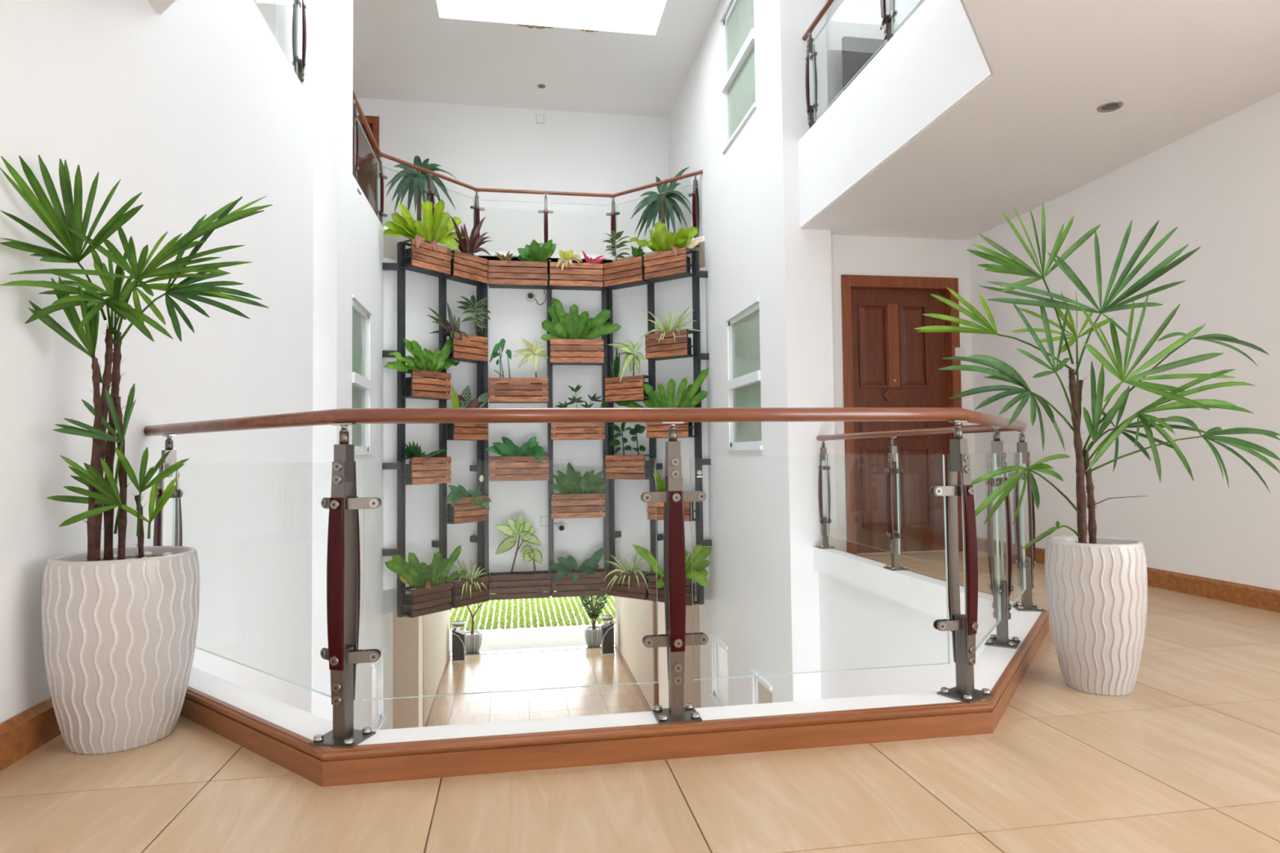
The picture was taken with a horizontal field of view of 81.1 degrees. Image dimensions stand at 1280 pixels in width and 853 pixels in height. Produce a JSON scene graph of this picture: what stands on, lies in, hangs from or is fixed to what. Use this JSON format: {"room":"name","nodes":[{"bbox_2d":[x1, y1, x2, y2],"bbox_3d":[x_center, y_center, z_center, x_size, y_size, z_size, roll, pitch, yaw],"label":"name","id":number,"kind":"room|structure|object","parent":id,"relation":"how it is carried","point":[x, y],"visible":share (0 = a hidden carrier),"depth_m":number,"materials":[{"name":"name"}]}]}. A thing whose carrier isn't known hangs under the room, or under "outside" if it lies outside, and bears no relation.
{"room":"atrium balcony landing","nodes":[
{"label":"atrium balcony landing","id":0,"kind":"room"},
{"bbox_2d":[0,0,392,730],"bbox_3d":[-1.980,-0.259,2.451,0.340,8.730,12.260,0,-2,-9],"label":"wall","id":1,"kind":"structure","parent":0,"point":[197,107],"depth_m":3.58,"materials":[{"name":"white paint"}]},
{"bbox_2d":[0,697,61,771],"bbox_3d":[-1.355,0.786,-0.393,0.030,0.115,6.530,0,-2,-9],"label":"baseboard","id":2,"kind":"structure","parent":1,"relation":"attached to","point":[20,735],"depth_m":2.15,"materials":[{"name":"brown wood"}]},
{"bbox_2d":[253,0,306,84],"bbox_3d":[-2.211,-2.802,4.185,0.110,0.887,2.282,0,-2,-9],"label":"glass railing","id":3,"kind":"object","parent":1,"relation":"on","point":[299,64],"visible":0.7,"depth_m":5.21,"materials":[{"name":"metal"}]},
{"bbox_2d":[351,293,373,455],"bbox_3d":[-2.554,-0.431,6.791,0.092,1.380,0.850,0,-2,-9],"label":"window","id":4,"kind":"structure","parent":1,"relation":"in","point":[362,384],"depth_m":6.87,"materials":[{"name":"white plastic"}]},
{"bbox_2d":[372,648,385,730],"bbox_3d":[-2.653,2.676,7.489,0.092,0.745,0.640,0,-2,-9],"label":"window","id":5,"kind":"structure","parent":1,"relation":"in","point":[376,666],"depth_m":7.60,"materials":[{"name":"white plastic"}]},
{"bbox_2d":[179,546,1048,786],"bbox_3d":[0.575,0.966,3.503,4.704,0.182,2.540,1,-3,-42],"label":"curb","id":6,"kind":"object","parent":1,"relation":"attached to","point":[279,732],"depth_m":2.13,"materials":[{"name":"white paint"}]},
{"bbox_2d":[144,407,1044,749],"bbox_3d":[0.594,0.434,3.541,4.624,0.887,2.479,1,-3,-43],"label":"glass railing","id":7,"kind":"object","parent":6,"relation":"on","point":[343,654],"visible":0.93,"depth_m":2.21,"materials":[{"name":"metal"}]},
{"bbox_2d":[797,0,940,151],"bbox_3d":[0.513,-2.346,3.629,4.650,0.090,2.541,1,-3,-43],"label":"trim","id":8,"kind":"structure","parent":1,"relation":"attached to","point":[926,7],"depth_m":4.80,"materials":[{"name":"white paint"}]},
{"bbox_2d":[802,0,922,128],"bbox_3d":[0.992,-2.837,3.715,1.613,0.887,4.573,-2,-2,28],"label":"glass railing","id":9,"kind":"object","parent":8,"relation":"on","point":[887,21],"visible":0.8,"depth_m":5.85,"materials":[{"name":"glass"}]},
{"bbox_2d":[392,611,418,728],"bbox_3d":[-3.596,3.101,10.476,0.945,2.650,0.029,0,-2,-9],"label":"wall","id":10,"kind":"structure","parent":0,"point":[405,629],"depth_m":10.50,"materials":[{"name":"beige paint"}]},
{"bbox_2d":[422,609,449,726],"bbox_3d":[-3.946,3.190,12.737,0.995,2.650,4.551,0,-2,-9],"label":"wall","id":11,"kind":"structure","parent":0,"point":[436,626],"depth_m":11.98,"materials":[{"name":"beige paint"}]},
{"bbox_2d":[417,615,422,727],"bbox_3d":[-3.097,3.099,10.559,0.057,2.650,0.070,0,-2,-9],"label":"trim","id":12,"kind":"structure","parent":11,"relation":"attached to","point":[420,618],"depth_m":10.51,"materials":[{"name":"beige paint"}]},
{"bbox_2d":[253,0,720,117],"bbox_3d":[-0.094,-4.778,3.672,6.910,0.351,13.700,0,-2,-9],"label":"ceiling","id":13,"kind":"structure","parent":0,"point":[598,56],"depth_m":8.76,"materials":[{"name":"paint"}]},
{"bbox_2d":[356,97,669,254],"bbox_3d":[-1.998,-3.034,10.160,5.260,2.610,0.150,0,-2,-9],"label":"wall","id":14,"kind":"structure","parent":0,"point":[486,147],"depth_m":10.18,"materials":[{"name":"white paint"}]},
{"bbox_2d":[352,115,379,213],"bbox_3d":[-3.921,-3.054,9.832,0.960,2.070,0.170,0,-2,-9],"label":"door","id":15,"kind":"structure","parent":14,"relation":"in","point":[367,162],"depth_m":9.88,"materials":[{"name":"brown wood"}]},
{"bbox_2d":[427,646,648,726],"bbox_3d":[-0.664,4.391,7.732,6.824,0.200,15.400,0,-2,-9],"label":"floor","id":16,"kind":"structure","parent":0,"point":[569,668],"depth_m":12.85,"materials":[{"name":"brown tile"}]},
{"bbox_2d":[451,621,466,662],"bbox_3d":[-3.557,4.213,14.663,0.260,0.740,0.281,0,-2,-9],"label":"litter bin","id":17,"kind":"object","parent":16,"relation":"on","point":[458,635],"visible":1,"depth_m":14.54,"materials":[{"name":"metal"}]},
{"bbox_2d":[600,614,614,655],"bbox_3d":[-0.655,4.193,15.044,0.260,0.740,0.281,0,-2,-9],"label":"litter bin","id":18,"kind":"object","parent":16,"relation":"on","point":[606,629],"visible":1,"depth_m":14.92,"materials":[{"name":"metal"}]},
{"bbox_2d":[383,231,705,281],"bbox_3d":[-0.914,-2.144,3.356,4.960,0.300,13.550,0,-2,-9],"label":"floor","id":19,"kind":"structure","parent":0,"point":[700,243],"depth_m":8.57,"materials":[{"name":"tile"}]},
{"bbox_2d":[385,155,457,229],"bbox_3d":[-2.598,-2.678,8.958,0.367,1.224,1.311,-2,-3,34],"label":"dracaena","id":20,"kind":"object","parent":19,"relation":"on","point":[416,186],"visible":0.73,"depth_m":8.87,"materials":[{"name":"green plant"}]},
{"bbox_2d":[352,89,702,261],"bbox_3d":[-1.429,-2.501,8.353,3.952,0.887,1.966,1,-3,-33],"label":"glass railing","id":21,"kind":"object","parent":19,"relation":"on","point":[429,191],"visible":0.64,"depth_m":8.64,"materials":[{"name":"metal"}]},
{"bbox_2d":[630,167,692,237],"bbox_3d":[0.267,-2.648,9.470,1.152,1.135,0.351,-2,-3,37],"label":"dracaena","id":22,"kind":"object","parent":19,"relation":"on","point":[664,205],"visible":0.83,"depth_m":9.43,"materials":[{"name":"green plant"}]},
{"bbox_2d":[382,223,710,614],"bbox_3d":[-1.064,-0.086,8.723,3.746,4.130,1.100,0,-2,-9],"label":"wall","id":23,"kind":"structure","parent":0,"point":[513,317],"depth_m":8.97,"materials":[{"name":"white paint"}]},
{"bbox_2d":[382,241,711,617],"bbox_3d":[-1.038,0.023,8.568,3.520,3.940,1.087,0,-2,-9],"label":"rack","id":24,"kind":"object","parent":23,"relation":"attached to","point":[482,467],"visible":0.7,"depth_m":8.61,"materials":[{"name":"black metal"}]},
{"bbox_2d":[401,239,450,277],"bbox_3d":[-2.303,-1.810,8.053,0.202,0.285,0.506,-2,-3,36],"label":"planter box","id":25,"kind":"object","parent":24,"relation":"attached to","point":[420,260],"visible":1,"depth_m":7.97,"materials":[{"name":"brown wood"}]},
{"bbox_2d":[383,199,469,251],"bbox_3d":[-2.242,-2.139,8.089,0.287,0.718,1.183,-2,-3,34],"label":"fern","id":26,"kind":"object","parent":25,"relation":"in","point":[438,228],"visible":0.89,"depth_m":8.07,"materials":[{"name":"green plant"}]},
{"bbox_2d":[401,582,451,617],"bbox_3d":[-2.260,1.827,7.918,0.202,0.285,0.507,-2,-3,36],"label":"planter box","id":27,"kind":"object","parent":24,"relation":"attached to","point":[421,602],"visible":0.94,"depth_m":7.81,"materials":[{"name":"brown wood"}]},
{"bbox_2d":[384,545,467,589],"bbox_3d":[-2.239,1.622,7.907,0.255,0.638,1.060,-2,-3,34],"label":"fern","id":28,"kind":"object","parent":27,"relation":"in","point":[414,573],"visible":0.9,"depth_m":7.88,"materials":[{"name":"green plant"}]},
{"bbox_2d":[401,457,451,484],"bbox_3d":[-2.277,0.468,7.968,0.202,0.285,0.505,-2,-3,36],"label":"planter box","id":29,"kind":"object","parent":24,"relation":"attached to","point":[419,472],"visible":0.97,"depth_m":7.86,"materials":[{"name":"brown wood"}]},
{"bbox_2d":[401,369,451,399],"bbox_3d":[-2.287,-0.441,8.003,0.202,0.285,0.507,-2,-3,36],"label":"planter box","id":30,"kind":"object","parent":24,"relation":"attached to","point":[417,388],"visible":0.96,"depth_m":7.90,"materials":[{"name":"brown wood"}]},
{"bbox_2d":[384,338,459,378],"bbox_3d":[-2.309,-0.671,7.984,0.218,0.623,0.984,-2,-3,39],"label":"fern","id":31,"kind":"object","parent":30,"relation":"in","point":[424,360],"visible":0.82,"depth_m":7.96,"materials":[{"name":"green plant"}]},
{"bbox_2d":[442,250,487,285],"bbox_3d":[-1.986,-1.797,8.497,0.201,0.285,0.494,-2,-3,36],"label":"planter box","id":32,"kind":"object","parent":24,"relation":"attached to","point":[464,271],"visible":0.9,"depth_m":8.43,"materials":[{"name":"brown wood"}]},
{"bbox_2d":[451,217,490,262],"bbox_3d":[-1.869,-2.129,8.622,0.245,0.751,0.772,-2,-3,36],"label":"cordyline","id":33,"kind":"object","parent":32,"relation":"in","point":[472,246],"visible":0.78,"depth_m":8.55,"materials":[{"name":"red plant"}]},
{"bbox_2d":[443,332,488,363],"bbox_3d":[-1.974,-0.888,8.464,0.202,0.285,0.498,-2,-3,36],"label":"planter box","id":34,"kind":"object","parent":24,"relation":"attached to","point":[466,351],"visible":0.94,"depth_m":8.39,"materials":[{"name":"brown wood"}]},
{"bbox_2d":[427,301,469,341],"bbox_3d":[-2.107,-1.096,8.213,0.260,0.591,0.519,-2,-3,36],"label":"plant","id":35,"kind":"object","parent":34,"relation":"in","point":[453,326],"visible":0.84,"depth_m":8.27,"materials":[{"name":"green plant"}]},
{"bbox_2d":[457,294,490,342],"bbox_3d":[-1.886,-1.171,8.608,0.163,0.719,0.507,-2,-3,35],"label":"dracaena","id":36,"kind":"object","parent":34,"relation":"in","point":[468,306],"visible":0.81,"depth_m":8.61,"materials":[{"name":"green plant"}]},
{"bbox_2d":[443,422,488,440],"bbox_3d":[-1.964,0.011,8.431,0.202,0.285,0.497,-2,-3,36],"label":"planter box","id":37,"kind":"object","parent":24,"relation":"attached to","point":[467,431],"visible":0.73,"depth_m":8.32,"materials":[{"name":"brown wood"}]},
{"bbox_2d":[443,495,488,524],"bbox_3d":[-1.953,0.931,8.397,0.201,0.285,0.495,-2,-3,36],"label":"planter box","id":38,"kind":"object","parent":24,"relation":"attached to","point":[463,511],"visible":0.89,"depth_m":8.28,"materials":[{"name":"brown wood"}]},
{"bbox_2d":[445,475,491,510],"bbox_3d":[-1.903,0.808,8.387,0.273,0.518,0.864,-2,-3,37],"label":"peace lily","id":39,"kind":"object","parent":38,"relation":"in","point":[456,494],"visible":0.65,"depth_m":8.31,"materials":[{"name":"green plant"}]},
{"bbox_2d":[445,574,488,608],"bbox_3d":[-1.942,1.840,8.363,0.202,0.285,0.496,-2,-3,36],"label":"planter box","id":40,"kind":"object","parent":24,"relation":"attached to","point":[477,597],"visible":0.7,"depth_m":8.27,"materials":[{"name":"brown wood"}]},
{"bbox_2d":[452,558,488,599],"bbox_3d":[-1.865,1.697,8.389,0.269,0.533,0.667,-2,-3,37],"label":"spider plant","id":41,"kind":"object","parent":40,"relation":"in","point":[477,574],"visible":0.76,"depth_m":8.34,"materials":[{"name":"green plant"}]},
{"bbox_2d":[451,385,488,408],"bbox_3d":[-1.909,-0.170,8.529,0.150,0.579,0.637,-2,-2,24],"label":"calathea","id":42,"kind":"object","parent":24,"relation":"attached to","point":[464,400],"visible":0.45,"depth_m":8.40,"materials":[{"name":"green plant"}]},
{"bbox_2d":[488,260,547,289],"bbox_3d":[-1.442,-1.791,8.828,0.690,0.285,0.202,0,-2,-9],"label":"planter box","id":43,"kind":"object","parent":24,"relation":"attached to","point":[515,277],"visible":1,"depth_m":8.74,"materials":[{"name":"brown wood"}]},
{"bbox_2d":[516,239,555,267],"bbox_3d":[-1.223,-1.976,8.873,0.466,0.484,0.165,0,-2,-9],"label":"peace lily","id":44,"kind":"object","parent":43,"relation":"in","point":[534,251],"visible":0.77,"depth_m":8.86,"materials":[{"name":"green plant"}]},
{"bbox_2d":[488,377,548,403],"bbox_3d":[-1.426,-0.422,8.777,0.688,0.285,0.201,0,-2,-9],"label":"planter box","id":45,"kind":"object","parent":24,"relation":"attached to","point":[503,393],"visible":1,"depth_m":8.69,"materials":[{"name":"brown wood"}]},
{"bbox_2d":[512,337,548,383],"bbox_3d":[-1.285,-0.689,8.809,0.448,0.701,0.141,0,-2,-21],"label":"dieffenbachia","id":46,"kind":"object","parent":45,"relation":"in","point":[531,348],"visible":0.82,"depth_m":8.80,"materials":[{"name":"green plant"}]},
{"bbox_2d":[488,570,549,599],"bbox_3d":[-1.400,1.846,8.692,0.688,0.285,0.202,0,-2,-9],"label":"planter box","id":47,"kind":"object","parent":24,"relation":"attached to","point":[522,586],"visible":1,"depth_m":8.60,"materials":[{"name":"brown wood"}]},
{"bbox_2d":[494,514,542,574],"bbox_3d":[-1.415,1.492,8.707,0.551,0.930,0.165,0,-2,-9],"label":"dieffenbachia","id":48,"kind":"object","parent":47,"relation":"in","point":[524,529],"visible":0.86,"depth_m":8.71,"materials":[{"name":"green plant"}]},
{"bbox_2d":[488,455,549,480],"bbox_3d":[-1.414,0.487,8.744,0.687,0.285,0.201,0,-2,-9],"label":"planter box","id":49,"kind":"object","parent":24,"relation":"attached to","point":[505,469],"visible":0.98,"depth_m":8.65,"materials":[{"name":"brown wood"}]},
{"bbox_2d":[485,436,548,462],"bbox_3d":[-1.436,0.355,8.732,0.708,0.483,0.213,-1,-2,0],"label":"peace lily","id":50,"kind":"object","parent":49,"relation":"in","point":[508,448],"visible":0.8,"depth_m":8.74,"materials":[{"name":"green plant"}]},
{"bbox_2d":[549,262,603,290],"bbox_3d":[-0.767,-1.795,8.940,0.633,0.285,0.202,0,-2,-9],"label":"planter box","id":51,"kind":"object","parent":24,"relation":"attached to","point":[573,278],"visible":1,"depth_m":8.85,"materials":[{"name":"brown wood"}]},
{"bbox_2d":[549,338,604,365],"bbox_3d":[-0.757,-0.886,8.906,0.633,0.285,0.202,0,-2,-9],"label":"planter box","id":52,"kind":"object","parent":24,"relation":"attached to","point":[563,354],"visible":0.99,"depth_m":8.81,"materials":[{"name":"brown wood"}]},
{"bbox_2d":[540,297,621,345],"bbox_3d":[-0.699,-1.179,8.918,0.966,0.751,0.214,0,-2,-9],"label":"fern","id":53,"kind":"object","parent":52,"relation":"in","point":[571,326],"visible":0.79,"depth_m":8.90,"materials":[{"name":"green plant"}]},
{"bbox_2d":[550,422,604,439],"bbox_3d":[-0.746,0.014,8.873,0.633,0.285,0.200,0,-2,-9],"label":"planter box","id":54,"kind":"object","parent":24,"relation":"attached to","point":[563,431],"visible":0.7,"depth_m":8.78,"materials":[{"name":"brown wood"}]},
{"bbox_2d":[551,492,605,518],"bbox_3d":[-0.735,0.933,8.838,0.634,0.285,0.202,0,-2,-9],"label":"planter box","id":55,"kind":"object","parent":24,"relation":"attached to","point":[567,505],"visible":0.98,"depth_m":8.74,"materials":[{"name":"brown wood"}]},
{"bbox_2d":[551,462,607,493],"bbox_3d":[-0.726,0.726,8.853,0.683,0.613,0.156,0,-2,-18],"label":"peace lily","id":56,"kind":"object","parent":55,"relation":"in","point":[573,482],"visible":0.84,"depth_m":8.84,"materials":[{"name":"green plant"}]},
{"bbox_2d":[551,568,606,597],"bbox_3d":[-0.724,1.842,8.805,0.630,0.285,0.202,0,-2,-9],"label":"planter box","id":57,"kind":"object","parent":24,"relation":"attached to","point":[585,584],"visible":0.98,"depth_m":8.71,"materials":[{"name":"brown wood"}]},
{"bbox_2d":[548,547,606,582],"bbox_3d":[-0.724,1.708,8.760,0.692,0.527,0.280,0,-2,-9],"label":"hosta","id":58,"kind":"object","parent":57,"relation":"in","point":[590,565],"visible":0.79,"depth_m":8.78,"materials":[{"name":"green plant"}]},
{"bbox_2d":[603,256,651,289],"bbox_3d":[-0.148,-1.807,8.812,0.555,0.285,0.201,-2,-3,36],"label":"planter box","id":59,"kind":"object","parent":24,"relation":"attached to","point":[630,274],"visible":0.88,"depth_m":8.73,"materials":[{"name":"brown wood"}]},
{"bbox_2d":[604,374,652,403],"bbox_3d":[-0.131,-0.438,8.761,0.554,0.285,0.201,-2,-3,36],"label":"planter box","id":60,"kind":"object","parent":24,"relation":"attached to","point":[629,391],"visible":0.88,"depth_m":8.67,"materials":[{"name":"brown wood"}]},
{"bbox_2d":[607,340,644,382],"bbox_3d":[-0.181,-0.685,8.748,0.562,0.662,0.249,-2,-3,34],"label":"dieffenbachia","id":61,"kind":"object","parent":60,"relation":"in","point":[630,359],"visible":0.76,"depth_m":8.73,"materials":[{"name":"green plant"}]},
{"bbox_2d":[605,454,653,479],"bbox_3d":[-0.122,0.471,8.727,0.557,0.285,0.202,-2,-3,36],"label":"planter box","id":62,"kind":"object","parent":24,"relation":"attached to","point":[626,466],"visible":0.99,"depth_m":8.63,"materials":[{"name":"brown wood"}]},
{"bbox_2d":[606,422,645,455],"bbox_3d":[-0.182,0.260,8.787,0.554,0.628,0.170,-2,-3,34],"label":"rubber plant","id":63,"kind":"object","parent":62,"relation":"in","point":[638,428],"visible":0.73,"depth_m":8.77,"materials":[{"name":"green plant"}]},
{"bbox_2d":[606,569,654,599],"bbox_3d":[-0.105,1.830,8.676,0.556,0.285,0.201,-2,-3,36],"label":"planter box","id":64,"kind":"object","parent":24,"relation":"attached to","point":[635,592],"visible":0.73,"depth_m":8.58,"materials":[{"name":"brown wood"}]},
{"bbox_2d":[603,552,648,591],"bbox_3d":[-0.130,1.683,8.633,0.741,0.483,0.271,-2,-3,36],"label":"spider plant","id":65,"kind":"object","parent":64,"relation":"in","point":[633,570],"visible":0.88,"depth_m":8.66,"materials":[{"name":"green plant"}]},
{"bbox_2d":[644,247,694,283],"bbox_3d":[0.333,-1.825,8.468,0.557,0.285,0.201,-2,-3,36],"label":"planter box","id":66,"kind":"object","parent":24,"relation":"attached to","point":[660,268],"visible":1,"depth_m":8.39,"materials":[{"name":"brown wood"}]},
{"bbox_2d":[629,222,703,257],"bbox_3d":[0.286,-2.056,8.494,0.974,0.581,0.260,-2,-3,40],"label":"fern","id":67,"kind":"object","parent":66,"relation":"in","point":[661,240],"visible":0.82,"depth_m":8.45,"materials":[{"name":"green plant"}]},
{"bbox_2d":[644,328,695,360],"bbox_3d":[0.343,-0.916,8.434,0.558,0.285,0.202,-2,-3,36],"label":"planter box","id":68,"kind":"object","parent":24,"relation":"attached to","point":[680,348],"visible":0.99,"depth_m":8.35,"materials":[{"name":"brown wood"}]},
{"bbox_2d":[641,306,702,342],"bbox_3d":[0.313,-1.107,8.398,0.815,0.566,0.270,-2,-3,34],"label":"spider plant","id":69,"kind":"object","parent":68,"relation":"in","point":[668,322],"visible":0.79,"depth_m":8.44,"materials":[{"name":"green plant"}]},
{"bbox_2d":[645,422,697,438],"bbox_3d":[0.354,-0.017,8.400,0.560,0.285,0.202,-2,-3,36],"label":"planter box","id":70,"kind":"object","parent":24,"relation":"attached to","point":[660,430],"visible":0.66,"depth_m":8.33,"materials":[{"name":"brown wood"}]},
{"bbox_2d":[616,368,708,408],"bbox_3d":[0.204,-0.245,8.502,1.303,0.738,0.200,-2,-3,34],"label":"fern","id":71,"kind":"object","parent":70,"relation":"in","point":[685,397],"visible":0.58,"depth_m":8.40,"materials":[{"name":"green plant"}]},
{"bbox_2d":[647,502,697,521],"bbox_3d":[0.365,0.903,8.366,0.559,0.285,0.202,-2,-3,36],"label":"planter box","id":72,"kind":"object","parent":24,"relation":"attached to","point":[660,506],"visible":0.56,"depth_m":8.33,"materials":[{"name":"brown wood"}]},
{"bbox_2d":[648,573,699,605],"bbox_3d":[0.375,1.812,8.332,0.560,0.285,0.202,-2,-3,36],"label":"planter box","id":73,"kind":"object","parent":24,"relation":"attached to","point":[659,593],"visible":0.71,"depth_m":8.30,"materials":[{"name":"brown wood"}]},
{"bbox_2d":[632,544,711,587],"bbox_3d":[0.326,1.623,8.307,1.137,0.641,0.273,-2,-3,37],"label":"fern","id":74,"kind":"object","parent":73,"relation":"in","point":[700,553],"visible":0.46,"depth_m":8.18,"materials":[{"name":"green plant"}]},
{"bbox_2d":[160,0,993,227],"bbox_3d":[0.913,-2.079,1.450,5.380,0.615,9.200,0,-2,-9],"label":"wall","id":75,"kind":"structure","parent":0,"point":[943,59],"depth_m":4.51,"materials":[{"name":"white paint"}]},
{"bbox_2d":[841,35,884,91],"bbox_3d":[2.227,-2.697,6.156,1.160,0.940,0.240,0,-2,-9],"label":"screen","id":76,"kind":"object","parent":75,"relation":"on","point":[856,51],"visible":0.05,"depth_m":6.07,"materials":[{"name":"glass"}]},
{"bbox_2d":[0,551,1279,852],"bbox_3d":[1.008,0.911,1.349,5.260,0.060,9.200,0,-2,-9],"label":"floor","id":77,"kind":"structure","parent":0,"point":[1188,761],"depth_m":1.86,"materials":[{"name":"brown tile"}]},
{"bbox_2d":[41,546,199,755],"bbox_3d":[-1.577,0.667,2.285,0.396,0.557,0.398,-2,-3,40],"label":"ceramic pot","id":78,"kind":"object","parent":77,"relation":"on","point":[119,637],"visible":0.99,"depth_m":2.14,"materials":[{"name":"white ceramic"}]},
{"bbox_2d":[0,155,272,560],"bbox_3d":[-1.519,-0.180,2.320,0.671,1.262,0.360,0,-2,-26],"label":"palm","id":79,"kind":"object","parent":78,"relation":"on","point":[69,228],"visible":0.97,"depth_m":2.27,"materials":[{"name":"plant"}]},
{"bbox_2d":[1044,535,1147,696],"bbox_3d":[1.619,0.663,2.655,0.310,0.519,0.310,-1,-2,18],"label":"ceramic pot","id":80,"kind":"object","parent":77,"relation":"on","point":[1097,593],"visible":0.98,"depth_m":2.54,"materials":[{"name":"grey ceramic"}]},
{"bbox_2d":[914,202,1279,549],"bbox_3d":[1.755,-0.168,2.654,1.537,1.264,0.334,0,-2,-9],"label":"palm","id":81,"kind":"object","parent":80,"relation":"in","point":[1016,266],"visible":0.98,"depth_m":2.65,"materials":[{"name":"plant"}]},
{"bbox_2d":[614,595,668,709],"bbox_3d":[0.496,3.166,13.475,1.320,2.650,4.551,0,-2,-9],"label":"wall","id":82,"kind":"structure","parent":0,"point":[633,617],"depth_m":12.31,"materials":[{"name":"beige paint"}]},
{"bbox_2d":[652,600,658,706],"bbox_3d":[0.231,3.081,11.112,0.065,2.650,0.070,0,-2,-9],"label":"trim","id":83,"kind":"structure","parent":82,"relation":"attached to","point":[655,656],"depth_m":11.06,"materials":[{"name":"brown wood"}]},
{"bbox_2d":[684,598,701,708],"bbox_3d":[1.018,3.076,11.242,1.020,2.650,0.029,0,-2,-9],"label":"wall","id":84,"kind":"structure","parent":0,"point":[691,687],"depth_m":11.17,"materials":[{"name":"beige paint"}]},
{"bbox_2d":[146,0,1279,239],"bbox_3d":[0.976,-1.768,1.449,5.260,0.008,9.200,0,-2,-9],"label":"ceiling","id":85,"kind":"structure","parent":0,"point":[1033,133],"depth_m":3.91,"materials":[{"name":"paint"}]},
{"bbox_2d":[667,0,812,707],"bbox_3d":[0.891,-0.079,8.180,0.160,8.730,4.470,0,-2,-9],"label":"wall","id":86,"kind":"structure","parent":0,"point":[758,606],"depth_m":6.67,"materials":[{"name":"white paint"}]},
{"bbox_2d":[709,632,728,706],"bbox_3d":[0.878,2.644,8.005,0.092,0.725,0.680,0,-2,-9],"label":"window","id":87,"kind":"structure","parent":86,"relation":"in","point":[720,649],"depth_m":8.08,"materials":[{"name":"white plastic"}]},
{"bbox_2d":[720,0,756,154],"bbox_3d":[0.971,-3.552,7.247,0.092,1.420,1.065,0,-2,-9],"label":"window","id":88,"kind":"structure","parent":86,"relation":"in","point":[738,86],"depth_m":7.31,"materials":[{"name":"white plastic"}]},
{"bbox_2d":[724,297,762,450],"bbox_3d":[1.007,-0.448,7.131,0.092,1.348,1.065,0,-2,-9],"label":"window","id":89,"kind":"structure","parent":86,"relation":"in","point":[744,384],"depth_m":7.14,"materials":[{"name":"white plastic"}]},
{"bbox_2d":[750,668,772,703],"bbox_3d":[1.111,2.767,6.609,0.092,1.090,0.580,0,-2,-9],"label":"window","id":90,"kind":"structure","parent":86,"relation":"in","point":[762,689],"depth_m":6.72,"materials":[{"name":"white plastic"}]},
{"bbox_2d":[798,0,837,700],"bbox_3d":[1.431,-0.161,6.133,0.235,8.730,0.250,0,-2,-9],"label":"wall pier","id":91,"kind":"object","parent":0,"point":[816,242],"visible":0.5,"depth_m":6.03,"materials":[{"name":"white paint"}]},
{"bbox_2d":[825,0,977,554],"bbox_3d":[2.160,-1.587,6.380,1.310,5.880,0.150,0,-2,-9],"label":"wall","id":92,"kind":"structure","parent":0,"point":[850,255],"depth_m":6.30,"materials":[{"name":"paint"}]},
{"bbox_2d":[840,274,963,554],"bbox_3d":[2.190,-0.104,6.317,1.050,2.311,0.170,0,-2,-9],"label":"door","id":93,"kind":"structure","parent":92,"relation":"attached to","point":[886,362],"depth_m":6.30,"materials":[{"name":"brown wood"}]},
{"bbox_2d":[818,571,990,699],"bbox_3d":[1.967,2.547,3.260,0.178,3.090,5.380,0,-2,-9],"label":"wall","id":94,"kind":"structure","parent":0,"point":[860,628],"depth_m":5.01,"materials":[{"name":"paint"}]},
{"bbox_2d":[968,91,1279,590],"bbox_3d":[3.620,-1.766,2.039,0.150,5.880,9.500,0,-2,-9],"label":"wall","id":95,"kind":"structure","parent":0,"point":[1219,184],"depth_m":4.42,"materials":[{"name":"paint"}]},
{"bbox_2d":[977,537,1279,613],"bbox_3d":[3.592,0.812,1.781,0.018,0.110,9.200,0,-2,-9],"label":"baseboard","id":96,"kind":"structure","parent":95,"relation":"attached to","point":[1268,599],"depth_m":4.21,"materials":[{"name":"brown wood"}]},
{"label":"outside","id":97,"kind":"structure","parent":0,"visible":0},
{"bbox_2d":[449,591,615,631],"bbox_3d":[-6.330,5.676,38.290,28.000,0.240,42.000,0,-2,-9],"label":"paving","id":98,"kind":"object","parent":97,"point":[529,599],"depth_m":19.16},
{"bbox_2d":[449,591,615,631],"bbox_3d":[-2.827,4.808,20.246,4.954,0.070,5.286,0,-2,-9],"label":"grass","id":99,"kind":"structure","parent":98,"relation":"on","point":[541,624],"depth_m":19.04,"materials":[{"name":"green plant"}]},
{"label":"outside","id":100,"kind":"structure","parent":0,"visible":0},
{"bbox_2d":[449,623,615,653],"bbox_3d":[-2.699,4.818,16.406,18.000,0.240,2.400,0,-2,-9],"label":"path","id":101,"kind":"structure","parent":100,"point":[500,639],"depth_m":16.64,"materials":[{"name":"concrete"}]},
{"bbox_2d":[450,644,614,655],"bbox_3d":[-2.183,4.655,15.412,3.645,0.080,0.300,0,-2,-9],"label":"threshold","id":102,"kind":"object","parent":101,"relation":"on","point":[578,646],"visible":0.14,"depth_m":15.44,"materials":[{"name":"metal"}]},
{"bbox_2d":[584,626,600,647],"bbox_3d":[-0.968,4.448,15.744,0.394,0.410,0.377,0,-2,-9],"label":"pot","id":103,"kind":"object","parent":101,"relation":"on","point":[593,637],"visible":0.77,"depth_m":15.60,"materials":[{"name":"grey ceramic"}]},
{"bbox_2d":[578,589,608,629],"bbox_3d":[-0.977,3.675,15.772,0.672,1.207,0.670,0,-2,-9],"label":"shrub","id":104,"kind":"object","parent":103,"relation":"on","point":[593,615],"visible":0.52,"depth_m":15.72,"materials":[{"name":"green plant"}]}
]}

